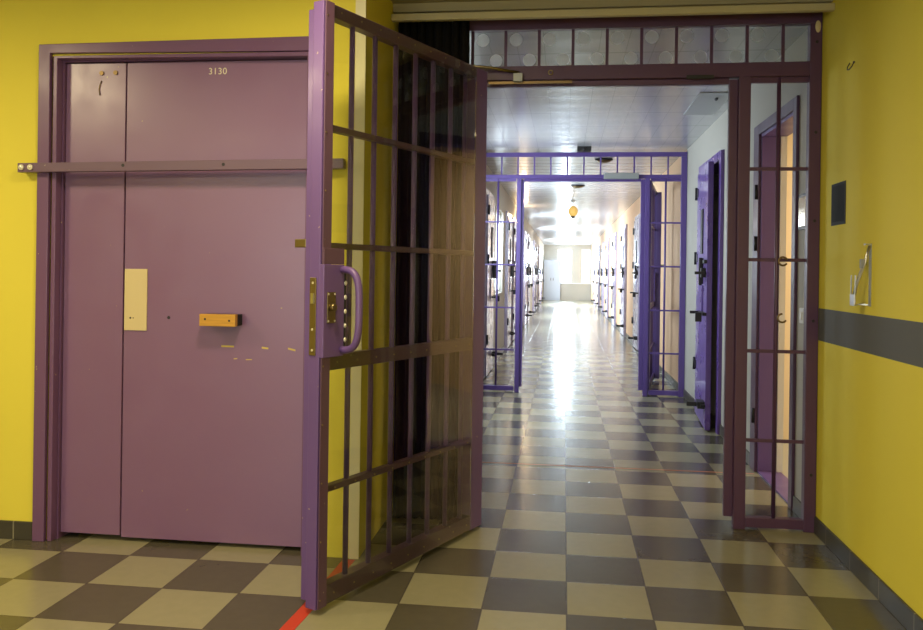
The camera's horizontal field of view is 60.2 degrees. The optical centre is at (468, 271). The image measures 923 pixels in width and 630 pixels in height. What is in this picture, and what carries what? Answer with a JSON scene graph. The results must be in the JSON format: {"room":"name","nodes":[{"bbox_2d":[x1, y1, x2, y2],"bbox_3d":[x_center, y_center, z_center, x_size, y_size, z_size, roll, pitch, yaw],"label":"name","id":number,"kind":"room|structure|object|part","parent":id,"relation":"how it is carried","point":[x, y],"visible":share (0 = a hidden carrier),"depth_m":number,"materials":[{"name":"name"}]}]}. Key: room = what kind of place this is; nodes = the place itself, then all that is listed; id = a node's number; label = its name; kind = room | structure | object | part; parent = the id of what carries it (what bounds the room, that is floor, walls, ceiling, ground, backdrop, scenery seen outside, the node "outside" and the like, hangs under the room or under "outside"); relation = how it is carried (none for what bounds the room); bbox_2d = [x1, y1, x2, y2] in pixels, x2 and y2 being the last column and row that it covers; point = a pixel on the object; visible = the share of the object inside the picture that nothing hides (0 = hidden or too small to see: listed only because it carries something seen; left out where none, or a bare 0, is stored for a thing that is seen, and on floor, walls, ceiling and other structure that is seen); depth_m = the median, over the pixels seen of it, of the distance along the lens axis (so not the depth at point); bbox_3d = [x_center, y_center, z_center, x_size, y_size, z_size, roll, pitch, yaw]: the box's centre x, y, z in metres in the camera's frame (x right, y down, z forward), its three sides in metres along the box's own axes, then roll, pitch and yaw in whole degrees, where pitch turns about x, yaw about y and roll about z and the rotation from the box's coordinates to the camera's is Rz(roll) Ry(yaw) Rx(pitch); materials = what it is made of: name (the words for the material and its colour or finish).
{"room":"prison interior","nodes":[
{"label":"prison interior","id":0,"kind":"room"},
{"bbox_2d":[0,0,377,538],"bbox_3d":[-3.079,-0.089,4.113,5.245,2.755,0.250,1,0,7],"label":"wall","id":1,"kind":"structure","parent":0,"point":[25,25],"depth_m":3.87,"materials":[{"name":"yellow paint"}]},
{"bbox_2d":[0,520,31,539],"bbox_3d":[-3.911,1.233,4.079,3.638,0.088,0.012,1,0,7],"label":"baseboard","id":2,"kind":"structure","parent":1,"relation":"attached to","point":[21,530],"depth_m":3.87,"materials":[{"name":"tile"}]},
{"bbox_2d":[32,36,308,553],"bbox_3d":[-1.370,0.107,3.858,1.427,2.412,0.246,1,0,7],"label":"door","id":3,"kind":"structure","parent":1,"relation":"in","point":[177,298],"depth_m":3.83,"materials":[{"name":"purple paint"}]},
{"bbox_3d":[-1.607,0.136,3.851,0.115,0.297,0.007,1,0,7],"label":"plate","id":4,"kind":"part","parent":3,"relation":"part of","materials":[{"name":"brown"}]},
{"bbox_2d":[17,159,306,172],"bbox_3d":[-1.363,-0.496,3.746,1.603,0.062,0.070,1,0,7],"label":"bar","id":5,"kind":"object","parent":3,"relation":"attached to","point":[262,164],"visible":0.88,"depth_m":3.73,"materials":[{"name":"purple paint"}]},
{"bbox_2d":[356,0,365,17],"bbox_3d":[-0.511,-0.053,3.675,0.048,2.755,0.007,1,0,7],"label":"trim","id":6,"kind":"structure","parent":1,"relation":"attached to","point":[360,4],"depth_m":3.67,"materials":[{"name":"beige paint"}]},
{"bbox_2d":[378,0,398,31],"bbox_3d":[-0.527,-0.053,4.204,0.200,2.755,0.539,1,0,7],"label":"wall","id":7,"kind":"structure","parent":0,"point":[385,7],"depth_m":4.10,"materials":[{"name":"yellow paint"}]},
{"bbox_2d":[0,300,906,629],"bbox_3d":[2.182,1.411,18.047,12.000,0.104,42.500,1,0,7],"label":"floor","id":8,"kind":"structure","parent":0,"point":[570,547],"depth_m":3.70,"materials":[{"name":"tile"}]},
{"bbox_2d":[279,602,311,629],"bbox_3d":[-0.634,1.323,3.146,0.064,0.001,1.044,1,0,10],"label":"tape","id":9,"kind":"object","parent":8,"relation":"on","point":[302,612],"visible":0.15,"depth_m":3.03,"materials":[{"name":"red plastic"}]},
{"bbox_2d":[543,260,560,299],"bbox_3d":[4.072,0.414,38.650,0.800,1.950,0.440,1,0,7],"label":"tall cabinet","id":10,"kind":"object","parent":8,"relation":"on","point":[552,268],"visible":0.97,"depth_m":38.46,"materials":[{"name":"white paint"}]},
{"bbox_3d":[3.853,0.381,38.488,0.385,1.850,0.015,1,0,7],"label":"door","id":11,"kind":"part","parent":10,"relation":"part of","materials":[{"name":"white paint"}]},
{"bbox_3d":[4.246,0.387,38.441,0.385,1.850,0.015,1,0,7],"label":"door","id":12,"kind":"part","parent":10,"relation":"part of","materials":[{"name":"white paint"}]},
{"bbox_2d":[483,152,687,396],"bbox_3d":[1.217,0.017,8.790,2.313,2.665,0.125,1,0,7],"label":"barred door frame","id":13,"kind":"structure","parent":8,"relation":"on","point":[645,222],"depth_m":8.73,"materials":[{"name":"paint"}]},
{"bbox_3d":[0.307,1.299,8.921,0.400,0.050,0.050,1,0,7],"label":"rail","id":14,"kind":"part","parent":13,"relation":"part of","materials":[{"name":"metal"}]},
{"bbox_3d":[0.556,0.152,8.893,0.050,2.375,0.050,1,0,7],"label":"post","id":15,"kind":"part","parent":13,"relation":"part of","materials":[{"name":"metal"}]},
{"bbox_3d":[1.232,-1.047,8.813,2.198,0.043,0.050,1,0,7],"label":"transom rail","id":16,"kind":"part","parent":13,"relation":"part of","materials":[{"name":"metal"}]},
{"bbox_3d":[1.238,-1.292,8.813,2.313,0.048,0.050,1,0,7],"label":"rail","id":17,"kind":"part","parent":13,"relation":"part of","materials":[{"name":"metal"}]},
{"bbox_3d":[1.950,0.172,8.725,0.050,2.375,0.050,1,0,7],"label":"post","id":18,"kind":"part","parent":13,"relation":"part of","materials":[{"name":"metal"}]},
{"bbox_2d":[647,180,663,392],"bbox_3d":[2.155,0.167,9.391,0.290,2.346,1.288,1,0,16],"label":"gate","id":19,"kind":"object","parent":13,"relation":"attached to","point":[655,197],"visible":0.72,"depth_m":9.91,"materials":[{"name":"metal"}]},
{"bbox_3d":[2.149,1.300,9.428,0.047,0.075,1.085,1,0,16],"label":"rail","id":20,"kind":"part","parent":19,"relation":"part of","materials":[{"name":"metal"}]},
{"bbox_3d":[2.180,-0.979,9.428,0.047,0.053,1.085,1,0,16],"label":"rail","id":21,"kind":"part","parent":19,"relation":"part of","materials":[{"name":"metal"}]},
{"bbox_3d":[2.130,1.325,8.701,0.324,0.050,0.050,1,0,7],"label":"rail","id":22,"kind":"part","parent":13,"relation":"part of","materials":[{"name":"metal"}]},
{"bbox_2d":[483,462,753,473],"bbox_3d":[0.840,1.343,5.479,2.179,0.001,0.013,1,0,7],"label":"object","id":23,"kind":"structure","parent":8,"relation":"on","point":[483,462],"depth_m":5.46,"materials":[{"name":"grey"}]},
{"bbox_2d":[469,12,822,532],"bbox_3d":[0.712,-0.012,4.268,2.238,2.708,0.170,1,0,5],"label":"door frame","id":24,"kind":"structure","parent":8,"relation":"on","point":[737,51],"depth_m":4.21,"materials":[{"name":"paint"}]},
{"bbox_2d":[295,0,487,609],"bbox_3d":[-0.261,0.133,3.608,0.290,2.346,1.288,1,0,31],"label":"gate","id":25,"kind":"object","parent":24,"relation":"attached to","point":[394,243],"visible":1,"depth_m":3.41,"materials":[{"name":"purple metal"}]},
{"bbox_3d":[-0.524,-0.059,3.100,0.011,0.062,0.118,1,0,31],"label":"gusset plate","id":26,"kind":"part","parent":25,"relation":"part of","materials":[{"name":"purple metal"}]},
{"bbox_3d":[-0.455,0.151,3.110,0.103,0.345,0.029,1,0,31],"label":"pull handle","id":27,"kind":"part","parent":25,"relation":"part of","materials":[{"name":"purple paint"}]},
{"bbox_3d":[-0.264,-1.013,3.575,0.047,0.053,1.085,1,0,31],"label":"rail","id":28,"kind":"part","parent":25,"relation":"part of","materials":[{"name":"purple metal"}]},
{"bbox_2d":[398,21,469,63],"bbox_3d":[-0.196,-0.016,4.282,0.396,2.683,0.072,1,0,7],"label":"curtain","id":29,"kind":"object","parent":24,"relation":"hanging from","point":[452,38],"visible":0.04,"depth_m":4.27,"materials":[{"name":"black fabric"}]},
{"bbox_3d":[0.129,-1.088,4.285,0.300,0.036,0.022,1,0,-10],"label":"closer arm","id":30,"kind":"part","parent":24,"relation":"part of","materials":[{"name":"gold metal"}]},
{"bbox_3d":[0.726,-1.070,4.291,2.123,0.075,0.050,1,0,7],"label":"transom rail","id":31,"kind":"part","parent":24,"relation":"part of","materials":[{"name":"metal"}]},
{"bbox_3d":[0.732,-1.336,4.291,2.238,0.060,0.050,1,0,7],"label":"rail","id":32,"kind":"part","parent":24,"relation":"part of","materials":[{"name":"metal"}]},
{"bbox_3d":[1.441,0.165,4.203,0.060,2.375,0.050,1,0,7],"label":"post","id":33,"kind":"part","parent":24,"relation":"part of","materials":[{"name":"metal"}]},
{"bbox_3d":[1.601,1.317,4.182,0.294,0.050,0.050,1,0,7],"label":"rail","id":34,"kind":"part","parent":24,"relation":"part of","materials":[{"name":"metal"}]},
{"bbox_2d":[391,0,517,3],"bbox_3d":[-2.211,-1.504,0.929,7.689,0.100,7.450,1,0,7],"label":"ceiling","id":35,"kind":"structure","parent":0,"point":[392,1],"depth_m":4.20,"materials":[{"name":"beige paint"}]},
{"bbox_2d":[486,165,543,356],"bbox_3d":[1.803,0.007,23.982,0.150,2.700,30.210,1,0,7],"label":"wall","id":36,"kind":"structure","parent":0,"point":[505,202],"depth_m":13.08,"materials":[{"name":"beige paint"}]},
{"bbox_2d":[483,188,502,378],"bbox_3d":[0.346,0.147,10.464,0.194,2.380,1.120,1,0,7],"label":"door","id":37,"kind":"structure","parent":36,"relation":"in","point":[490,270],"depth_m":10.27,"materials":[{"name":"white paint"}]},
{"bbox_3d":[0.265,0.146,10.474,0.030,2.380,1.120,1,0,7],"label":"frame","id":38,"kind":"part","parent":37,"relation":"part of","materials":[{"name":"purple paint"}]},
{"bbox_2d":[495,209,499,292],"bbox_3d":[0.401,-0.312,12.372,0.066,1.300,1.400,1,0,7],"label":"window","id":39,"kind":"structure","parent":36,"relation":"in","point":[496,209],"depth_m":13.02,"materials":[{"name":"white glass"}]},
{"bbox_2d":[504,211,515,348],"bbox_3d":[0.789,0.153,14.137,0.194,2.380,1.120,1,0,7],"label":"door","id":40,"kind":"structure","parent":36,"relation":"in","point":[509,269],"depth_m":13.71,"materials":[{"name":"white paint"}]},
{"bbox_3d":[0.707,0.152,14.147,0.030,2.380,1.120,1,0,7],"label":"frame","id":41,"kind":"part","parent":40,"relation":"part of","materials":[{"name":"purple paint"}]},
{"bbox_2d":[511,217,522,341],"bbox_3d":[0.980,0.156,15.726,0.194,2.380,1.120,1,0,7],"label":"door","id":42,"kind":"structure","parent":36,"relation":"in","point":[513,218],"depth_m":15.26,"materials":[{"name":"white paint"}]},
{"bbox_3d":[0.898,0.155,15.736,0.030,2.380,1.120,1,0,7],"label":"frame","id":43,"kind":"part","parent":42,"relation":"part of","materials":[{"name":"purple paint"}]},
{"bbox_2d":[493,299,542,363],"bbox_3d":[1.865,1.314,23.977,0.012,0.088,30.200,1,0,7],"label":"baseboard","id":44,"kind":"structure","parent":36,"relation":"attached to","point":[503,347],"depth_m":12.82,"materials":[{"name":"tile"}]},
{"bbox_2d":[523,230,531,325],"bbox_3d":[1.530,0.163,20.293,0.194,2.380,1.120,1,0,7],"label":"door","id":45,"kind":"structure","parent":36,"relation":"in","point":[526,271],"depth_m":19.83,"materials":[{"name":"purple paint"}]},
{"bbox_3d":[1.448,0.162,20.303,0.030,2.380,1.120,1,0,7],"label":"frame","id":46,"kind":"part","parent":45,"relation":"part of","materials":[{"name":"white paint"}]},
{"bbox_2d":[527,233,533,320],"bbox_3d":[1.733,0.166,21.981,0.194,2.380,1.120,1,0,7],"label":"door","id":47,"kind":"structure","parent":36,"relation":"in","point":[528,252],"depth_m":21.69,"materials":[{"name":"purple paint"}]},
{"bbox_3d":[1.651,0.165,21.991,0.030,2.380,1.120,1,0,7],"label":"frame","id":48,"kind":"part","parent":47,"relation":"part of","materials":[{"name":"white paint"}]},
{"bbox_2d":[532,240,538,311],"bbox_3d":[2.247,0.173,26.250,0.194,2.380,1.120,1,0,7],"label":"door","id":49,"kind":"structure","parent":36,"relation":"in","point":[534,243],"depth_m":25.78,"materials":[{"name":"purple paint"}]},
{"bbox_3d":[2.165,0.172,26.260,0.030,2.380,1.120,1,0,7],"label":"frame","id":50,"kind":"part","parent":49,"relation":"part of","materials":[{"name":"white paint"}]},
{"bbox_2d":[535,242,540,310],"bbox_3d":[2.450,0.176,27.938,0.194,2.380,1.120,1,0,7],"label":"door","id":51,"kind":"structure","parent":36,"relation":"in","point":[536,303],"depth_m":27.60,"materials":[{"name":"purple paint"}]},
{"bbox_2d":[537,245,542,306],"bbox_3d":[2.820,0.181,31.015,0.194,2.380,1.120,1,0,7],"label":"door","id":52,"kind":"structure","parent":36,"relation":"in","point":[539,269],"depth_m":30.54,"materials":[{"name":"purple paint"}]},
{"bbox_3d":[2.739,0.180,31.025,0.030,2.380,1.120,1,0,7],"label":"frame","id":53,"kind":"part","parent":52,"relation":"part of","materials":[{"name":"white paint"}]},
{"bbox_2d":[540,248,543,302],"bbox_3d":[3.239,0.187,34.490,0.194,2.380,1.120,1,0,7],"label":"door","id":54,"kind":"structure","parent":36,"relation":"in","point":[541,297],"depth_m":34.02,"materials":[{"name":"purple paint"}]},
{"bbox_3d":[3.157,0.186,34.500,0.030,2.380,1.120,1,0,7],"label":"frame","id":55,"kind":"part","parent":54,"relation":"part of","materials":[{"name":"white paint"}]},
{"bbox_2d":[543,245,591,300],"bbox_3d":[4.845,0.050,38.931,2.619,2.700,0.200,1,0,7],"label":"wall","id":56,"kind":"structure","parent":0,"point":[567,291],"depth_m":38.79,"materials":[{"name":"beige paint"}]},
{"bbox_2d":[557,249,571,282],"bbox_3d":[4.719,-0.272,38.929,0.720,1.660,0.066,1,0,7],"label":"window","id":57,"kind":"structure","parent":56,"relation":"in","point":[565,255],"depth_m":38.94,"materials":[{"name":"white glass"}]},
{"bbox_2d":[560,283,590,283],"bbox_3d":[5.084,0.583,38.760,1.789,0.040,0.080,1,0,7],"label":"window sill","id":58,"kind":"structure","parent":56,"relation":"attached to","point":[560,283],"depth_m":38.70,"materials":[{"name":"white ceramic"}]},
{"bbox_2d":[581,249,590,282],"bbox_3d":[5.737,-0.258,38.806,0.450,1.660,0.066,1,0,7],"label":"window","id":59,"kind":"structure","parent":56,"relation":"in","point":[585,253],"depth_m":38.83,"materials":[{"name":"white glass"}]},
{"bbox_2d":[393,0,832,13],"bbox_3d":[0.725,-1.391,4.226,2.243,0.045,0.220,1,0,7],"label":"wall","id":60,"kind":"structure","parent":0,"point":[520,5],"depth_m":4.15,"materials":[{"name":"beige paint"}]},
{"bbox_2d":[391,3,834,21],"bbox_3d":[0.708,-1.329,4.095,2.243,0.038,0.035,1,0,7],"label":"trim","id":61,"kind":"structure","parent":60,"relation":"attached to","point":[809,7],"depth_m":4.07,"materials":[{"name":"paint"}]},
{"bbox_2d":[486,84,751,244],"bbox_3d":[2.809,-1.379,21.728,2.689,0.100,35.049,1,0,7],"label":"ceiling","id":62,"kind":"structure","parent":0,"point":[638,118],"depth_m":8.12,"materials":[{"name":"paint"}]},
{"bbox_2d":[568,201,577,217],"bbox_3d":[1.987,-1.175,15.103,0.180,0.330,0.180,1,0,7],"label":"lamp","id":63,"kind":"object","parent":62,"relation":"hanging from","point":[572,211],"visible":1,"depth_m":15.05,"materials":[{"name":"yellow glass"}]},
{"bbox_3d":[1.987,-1.140,15.103,0.180,0.207,0.180,1,0,7],"label":"globe","id":64,"kind":"part","parent":63,"relation":"part of","materials":[{"name":"orange"}]},
{"bbox_2d":[571,185,584,187],"bbox_3d":[1.712,-1.322,12.417,0.210,0.045,0.210,1,0,7],"label":"smoke detector","id":65,"kind":"object","parent":62,"relation":"attached to","point":[573,186],"visible":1,"depth_m":12.37,"materials":[{"name":"black plastic"}]},
{"bbox_2d":[577,146,590,151],"bbox_3d":[1.258,-1.325,8.638,0.150,0.052,0.133,1,0,7],"label":"ceiling box","id":66,"kind":"object","parent":62,"relation":"attached to","point":[579,148],"visible":1,"depth_m":8.59,"materials":[{"name":"black plastic"}]},
{"bbox_2d":[595,158,612,162],"bbox_3d":[1.627,-1.323,9.537,0.210,0.045,0.210,1,0,7],"label":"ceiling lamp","id":67,"kind":"object","parent":62,"relation":"attached to","point":[603,160],"visible":0.94,"depth_m":9.48,"materials":[{"name":"black metal"}]},
{"bbox_2d":[683,92,727,114],"bbox_3d":[1.912,-1.331,6.370,0.250,0.026,0.840,1,0,7],"label":"ceiling hatch","id":68,"kind":"object","parent":62,"relation":"attached to","point":[705,103],"visible":0.91,"depth_m":6.33,"materials":[{"name":"grey paint"}]},
{"bbox_2d":[591,0,922,618],"bbox_3d":[3.562,0.004,17.732,0.200,2.755,42.200,1,0,7],"label":"wall","id":69,"kind":"structure","parent":0,"point":[869,454],"depth_m":3.57,"materials":[{"name":"yellow paint"}]},
{"bbox_2d":[591,248,596,305],"bbox_3d":[5.229,0.215,33.244,0.194,2.380,1.120,1,0,7],"label":"door","id":70,"kind":"structure","parent":69,"relation":"in","point":[595,251],"depth_m":32.77,"materials":[{"name":"purple paint"}]},
{"bbox_3d":[5.310,0.216,33.234,0.030,2.380,1.120,1,0,7],"label":"frame","id":71,"kind":"part","parent":70,"relation":"part of","materials":[{"name":"white paint"}]},
{"bbox_2d":[594,245,600,308],"bbox_3d":[4.810,0.209,29.769,0.194,2.380,1.120,1,0,7],"label":"door","id":72,"kind":"structure","parent":69,"relation":"in","point":[599,246],"depth_m":29.30,"materials":[{"name":"purple paint"}]},
{"bbox_3d":[4.892,0.210,29.759,0.030,2.380,1.120,1,0,7],"label":"frame","id":73,"kind":"part","parent":72,"relation":"part of","materials":[{"name":"white paint"}]},
{"bbox_2d":[598,242,604,312],"bbox_3d":[4.452,0.204,26.790,0.194,2.380,1.120,1,0,7],"label":"door","id":74,"kind":"structure","parent":69,"relation":"in","point":[603,243],"depth_m":26.32,"materials":[{"name":"purple paint"}]},
{"bbox_3d":[4.533,0.205,26.780,0.030,2.380,1.120,1,0,7],"label":"frame","id":75,"kind":"part","parent":74,"relation":"part of","materials":[{"name":"white paint"}]},
{"bbox_2d":[602,238,609,317],"bbox_3d":[4.093,0.199,23.812,0.194,2.380,1.120,1,0,7],"label":"door","id":76,"kind":"structure","parent":69,"relation":"in","point":[607,267],"depth_m":23.36,"materials":[{"name":"purple paint"}]},
{"bbox_3d":[4.175,0.201,23.802,0.030,2.380,1.120,1,0,7],"label":"frame","id":77,"kind":"part","parent":76,"relation":"part of","materials":[{"name":"white paint"}]},
{"bbox_2d":[608,232,616,325],"bbox_3d":[3.711,0.194,20.635,0.194,2.380,1.120,1,0,7],"label":"door","id":78,"kind":"structure","parent":69,"relation":"in","point":[614,243],"depth_m":20.19,"materials":[{"name":"purple paint"}]},
{"bbox_3d":[3.792,0.195,20.625,0.030,2.380,1.120,1,0,7],"label":"frame","id":79,"kind":"part","parent":78,"relation":"part of","materials":[{"name":"white paint"}]},
{"bbox_2d":[616,224,627,336],"bbox_3d":[3.317,0.188,17.358,0.194,2.380,1.120,1,0,7],"label":"door","id":80,"kind":"structure","parent":69,"relation":"in","point":[623,266],"depth_m":16.95,"materials":[{"name":"purple paint"}]},
{"bbox_3d":[3.398,0.190,17.349,0.030,2.380,1.120,1,0,7],"label":"frame","id":81,"kind":"part","parent":80,"relation":"part of","materials":[{"name":"white paint"}]},
{"bbox_2d":[628,214,639,349],"bbox_3d":[2.934,0.183,14.181,0.194,2.380,1.120,1,0,7],"label":"door","id":82,"kind":"structure","parent":69,"relation":"in","point":[636,230],"depth_m":13.94,"materials":[{"name":"purple paint"}]},
{"bbox_3d":[3.015,0.184,14.171,0.030,2.380,1.120,1,0,7],"label":"frame","id":83,"kind":"part","parent":82,"relation":"part of","materials":[{"name":"white paint"}]},
{"bbox_2d":[591,299,677,390],"bbox_3d":[4.156,1.346,23.701,0.012,0.088,30.200,1,0,7],"label":"baseboard","id":84,"kind":"structure","parent":69,"relation":"attached to","point":[670,379],"depth_m":10.18,"materials":[{"name":"tile"}]},
{"bbox_2d":[686,150,724,434],"bbox_3d":[2.066,0.171,7.215,0.254,2.380,1.120,1,0,7],"label":"door","id":85,"kind":"structure","parent":69,"relation":"in","point":[703,258],"depth_m":6.75,"materials":[{"name":"paint"}]},
{"bbox_3d":[2.177,0.172,7.202,0.030,2.380,1.120,1,0,7],"label":"frame","id":86,"kind":"part","parent":85,"relation":"part of","materials":[{"name":"paint"}]},
{"bbox_2d":[683,389,800,517],"bbox_3d":[2.076,1.317,6.426,0.012,0.088,4.480,1,0,7],"label":"baseboard","id":87,"kind":"structure","parent":69,"relation":"attached to","point":[796,502],"depth_m":5.60,"materials":[{"name":"tile"}]},
{"bbox_2d":[749,95,799,509],"bbox_3d":[1.992,0.180,5.026,0.196,2.360,1.025,1,0,7],"label":"door","id":88,"kind":"structure","parent":69,"relation":"in","point":[764,182],"depth_m":5.37,"materials":[{"name":"paint"}]},
{"bbox_2d":[799,308,803,323],"bbox_3d":[1.847,0.245,4.411,0.016,0.085,0.080,1,0,7],"label":"light switch","id":89,"kind":"object","parent":69,"relation":"attached to","point":[801,310],"visible":0.87,"depth_m":4.39,"materials":[{"name":"white plastic"}]},
{"bbox_2d":[798,193,805,229],"bbox_3d":[1.857,-0.332,4.416,0.016,0.200,0.150,1,0,7],"label":"panel","id":90,"kind":"object","parent":69,"relation":"attached to","point":[801,217],"visible":0.67,"depth_m":4.42,"materials":[{"name":"white plastic"}]},
{"bbox_2d":[831,180,845,225],"bbox_3d":[1.794,-0.328,3.861,0.004,0.205,0.200,1,0,7],"label":"wall plate","id":91,"kind":"object","parent":69,"relation":"attached to","point":[838,193],"visible":1,"depth_m":3.85,"materials":[{"name":"black metal"}]},
{"bbox_3d":[1.793,-0.328,3.861,0.001,0.175,0.170,1,0,7],"label":"dark panel","id":92,"kind":"part","parent":91,"relation":"part of","materials":[{"name":"black"}]},
{"bbox_2d":[850,243,871,306],"bbox_3d":[1.718,0.015,3.486,0.056,0.272,0.099,1,0,7],"label":"wall holder","id":93,"kind":"object","parent":69,"relation":"attached to","point":[862,263],"visible":1,"depth_m":3.46,"materials":[{"name":"grey metal"}]},
{"bbox_2d":[850,294,856,305],"bbox_3d":[1.699,0.126,3.510,0.014,0.050,0.055,1,0,7],"label":"cup","id":94,"kind":"object","parent":93,"relation":"on","point":[852,296],"depth_m":3.49,"materials":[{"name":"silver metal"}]},
{"bbox_3d":[1.740,0.015,3.447,0.004,0.272,0.024,1,0,7],"label":"plate","id":95,"kind":"part","parent":93,"relation":"part of","materials":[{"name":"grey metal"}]},
{"bbox_2d":[814,516,922,629],"bbox_3d":[1.359,1.307,0.464,0.012,0.088,7.390,1,0,7],"label":"baseboard","id":96,"kind":"structure","parent":69,"relation":"attached to","point":[897,607],"depth_m":3.37,"materials":[{"name":"tile"}]},
{"bbox_2d":[783,133,792,439],"bbox_3d":[3.594,0.032,5.193,2.961,2.700,2.390,1,0,7],"label":"wall","id":97,"kind":"structure","parent":0,"point":[790,137],"depth_m":6.42,"materials":[{"name":"paint"}]}
]}

